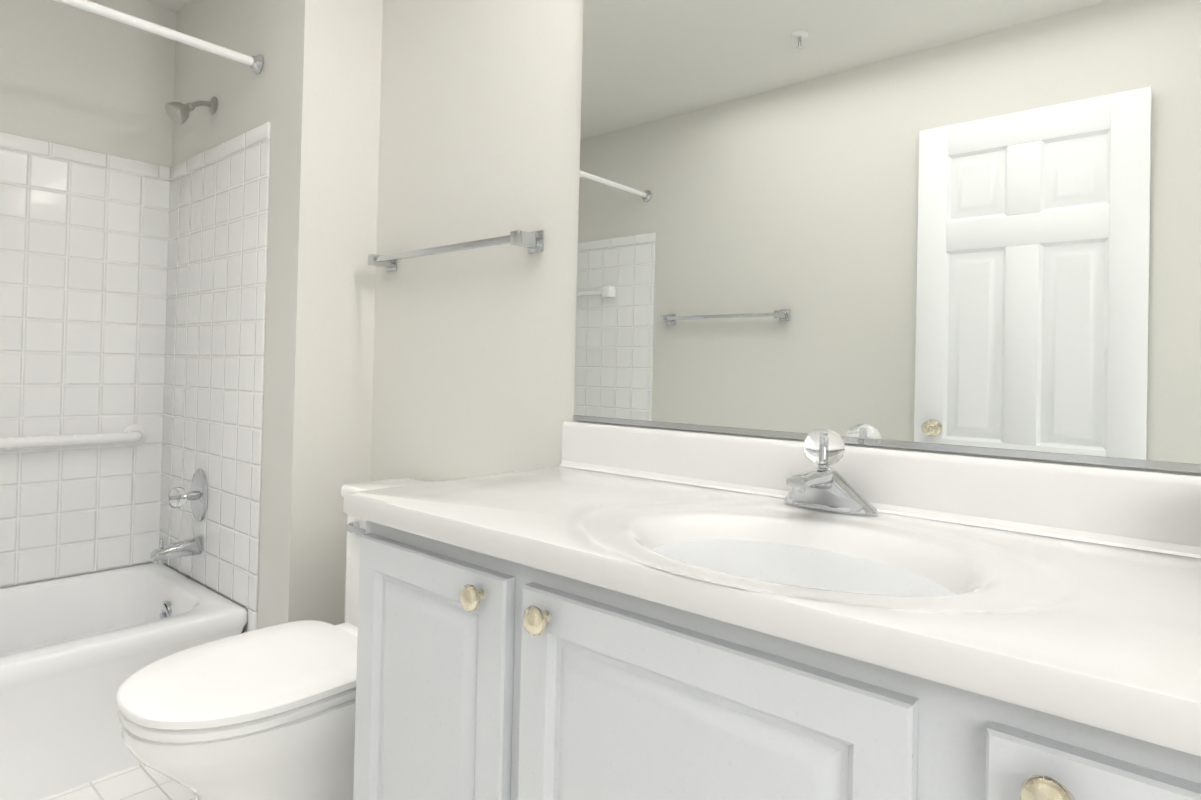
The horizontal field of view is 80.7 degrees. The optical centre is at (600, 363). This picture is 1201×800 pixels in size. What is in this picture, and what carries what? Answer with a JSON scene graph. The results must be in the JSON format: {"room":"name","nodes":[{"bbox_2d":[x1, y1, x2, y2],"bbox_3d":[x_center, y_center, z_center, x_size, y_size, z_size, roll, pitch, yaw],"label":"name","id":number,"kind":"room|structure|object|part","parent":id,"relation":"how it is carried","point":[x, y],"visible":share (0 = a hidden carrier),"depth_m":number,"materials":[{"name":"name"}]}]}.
{"room":"bathroom","nodes":[
{"label":"bathroom","id":0,"kind":"room"},
{"bbox_2d":[0,0,175,587],"bbox_3d":[-2.163,-0.130,2.105,0.140,2.410,1.517,1,-1,40],"label":"wall","id":1,"kind":"structure","parent":0,"point":[71,76],"depth_m":2.44,"materials":[{"name":"paint"}]},
{"bbox_2d":[0,132,169,586],"bbox_3d":[-2.109,-0.018,2.056,0.009,1.462,1.501,1,-1,40],"label":"wall tile","id":2,"kind":"structure","parent":1,"relation":"attached to","point":[83,258],"depth_m":2.42,"materials":[{"name":"white tile"}]},
{"bbox_2d":[0,424,146,448],"bbox_3d":[-1.952,0.249,2.178,0.076,0.080,0.998,1,-1,40],"label":"grab bar","id":3,"kind":"object","parent":2,"relation":"attached to","point":[133,435],"visible":1,"depth_m":2.37,"materials":[{"name":"white ceramic"}]},
{"bbox_2d":[41,764,196,799],"bbox_3d":[-0.440,1.151,0.757,4.538,0.100,2.042,1,-1,40],"label":"floor","id":4,"kind":"structure","parent":0,"point":[140,782],"depth_m":1.82,"materials":[{"name":"tile"}]},
{"bbox_2d":[0,562,247,799],"bbox_3d":[-1.843,0.898,1.802,0.758,0.362,1.514,1,-1,40],"label":"bathtub","id":5,"kind":"object","parent":4,"relation":"on","point":[77,651],"visible":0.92,"depth_m":1.89,"materials":[{"name":"ceramic"}]},
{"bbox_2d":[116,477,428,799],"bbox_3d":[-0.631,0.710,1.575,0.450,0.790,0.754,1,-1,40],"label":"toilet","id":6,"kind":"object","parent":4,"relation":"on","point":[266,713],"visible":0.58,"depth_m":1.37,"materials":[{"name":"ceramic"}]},
{"bbox_2d":[343,421,1200,799],"bbox_3d":[0.493,0.613,0.757,2.009,1.018,0.574,1,-1,40],"label":"bathroom vanity","id":7,"kind":"object","parent":4,"relation":"on","point":[615,613],"visible":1,"depth_m":0.88,"materials":[{"name":"paint"}]},
{"bbox_3d":[-0.271,0.633,1.085,0.367,0.680,0.020,1,-1,40],"label":"door","id":8,"kind":"part","parent":7,"relation":"part of","materials":[{"name":"paint"}]},
{"bbox_3d":[-0.177,0.324,0.980,0.037,0.037,0.030,1,-1,40],"label":"knob","id":9,"kind":"part","parent":7,"relation":"part of","materials":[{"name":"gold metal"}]},
{"bbox_3d":[-0.080,0.325,0.897,0.037,0.037,0.030,1,-1,40],"label":"knob","id":10,"kind":"part","parent":7,"relation":"part of","materials":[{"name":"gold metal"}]},
{"bbox_3d":[0.082,0.638,0.783,0.496,0.680,0.020,1,-1,40],"label":"door","id":11,"kind":"part","parent":7,"relation":"part of","materials":[{"name":"paint"}]},
{"bbox_2d":[783,428,878,515],"bbox_3d":[0.345,0.170,1.123,0.158,0.132,0.160,1,-1,40],"label":"faucet","id":12,"kind":"object","parent":7,"relation":"on","point":[821,490],"depth_m":1.12,"materials":[{"name":"silver metal"}]},
{"bbox_3d":[0.341,0.331,0.538,0.037,0.037,0.030,1,-1,40],"label":"knob","id":13,"kind":"part","parent":7,"relation":"part of","materials":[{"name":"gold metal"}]},
{"bbox_3d":[0.489,0.643,0.436,0.458,0.680,0.020,1,-1,40],"label":"door","id":14,"kind":"part","parent":7,"relation":"part of","materials":[{"name":"paint"}]},
{"bbox_2d":[143,0,190,11],"bbox_3d":[-0.382,-1.359,0.784,4.538,0.100,2.042,1,-1,40],"label":"ceiling","id":15,"kind":"structure","parent":0,"point":[175,5],"depth_m":2.58,"materials":[{"name":"paint"}]},
{"bbox_2d":[163,0,382,633],"bbox_3d":[-1.164,-0.103,2.503,1.143,2.410,0.385,1,-1,40],"label":"wall","id":16,"kind":"structure","parent":0,"point":[310,92],"depth_m":2.08,"materials":[{"name":"paint"}]},
{"bbox_2d":[165,96,217,124],"bbox_3d":[-1.359,-0.846,2.342,0.072,0.123,0.144,1,-1,40],"label":"shower head","id":17,"kind":"object","parent":16,"relation":"attached to","point":[178,112],"visible":1,"depth_m":2.31},
{"bbox_2d":[159,122,270,631],"bbox_3d":[-1.317,0.140,2.367,0.813,1.734,0.009,1,-1,40],"label":"wall tiles","id":18,"kind":"structure","parent":16,"relation":"attached to","point":[215,314],"depth_m":2.30,"materials":[{"name":"white tile"}]},
{"bbox_2d":[150,536,201,563],"bbox_3d":[-1.397,0.606,2.322,0.062,0.080,0.141,1,-1,40],"label":"tub spout","id":19,"kind":"object","parent":18,"relation":"attached to","point":[192,546],"visible":1,"depth_m":2.31,"materials":[{"name":"silver metal"}]},
{"bbox_2d":[167,469,207,520],"bbox_3d":[-1.379,0.441,2.340,0.132,0.176,0.097,1,-1,40],"label":"shower valve","id":20,"kind":"object","parent":18,"relation":"attached to","point":[196,495],"visible":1,"depth_m":2.34,"materials":[{"name":"silver metal"}]},
{"bbox_2d":[370,0,1200,481],"bbox_3d":[0.641,-0.076,1.123,3.395,2.410,0.140,1,-1,40],"label":"wall","id":21,"kind":"structure","parent":0,"point":[480,136],"depth_m":1.86,"materials":[{"name":"paint"}]},
{"bbox_2d":[368,230,543,271],"bbox_3d":[-0.413,-0.299,1.888,0.667,0.052,0.073,1,-1,40],"label":"towel bar","id":22,"kind":"object","parent":21,"relation":"attached to","point":[532,242],"visible":1,"depth_m":1.78,"materials":[{"name":"silver metal"}]},
{"bbox_2d":[573,0,1200,472],"bbox_3d":[0.701,-0.391,0.983,1.968,1.061,0.009,1,-1,40],"label":"mirror","id":23,"kind":"object","parent":21,"relation":"attached to","point":[965,226],"visible":1,"depth_m":1.16,"materials":[{"name":"silver mirror"}]},
{"bbox_3d":[-1.028,-0.126,0.048,4.538,2.410,0.140,1,-1,40],"label":"wall","id":24,"kind":"structure","parent":0,"visible":0},
{"bbox_2d":[54,0,263,73],"bbox_3d":[-1.541,-0.938,1.599,0.060,0.060,1.515,1,-1,40],"label":"shower rod","id":25,"kind":"object","parent":24,"relation":"attached to","point":[255,63],"visible":1,"depth_m":1.97,"materials":[{"name":"white metal"}]}
]}

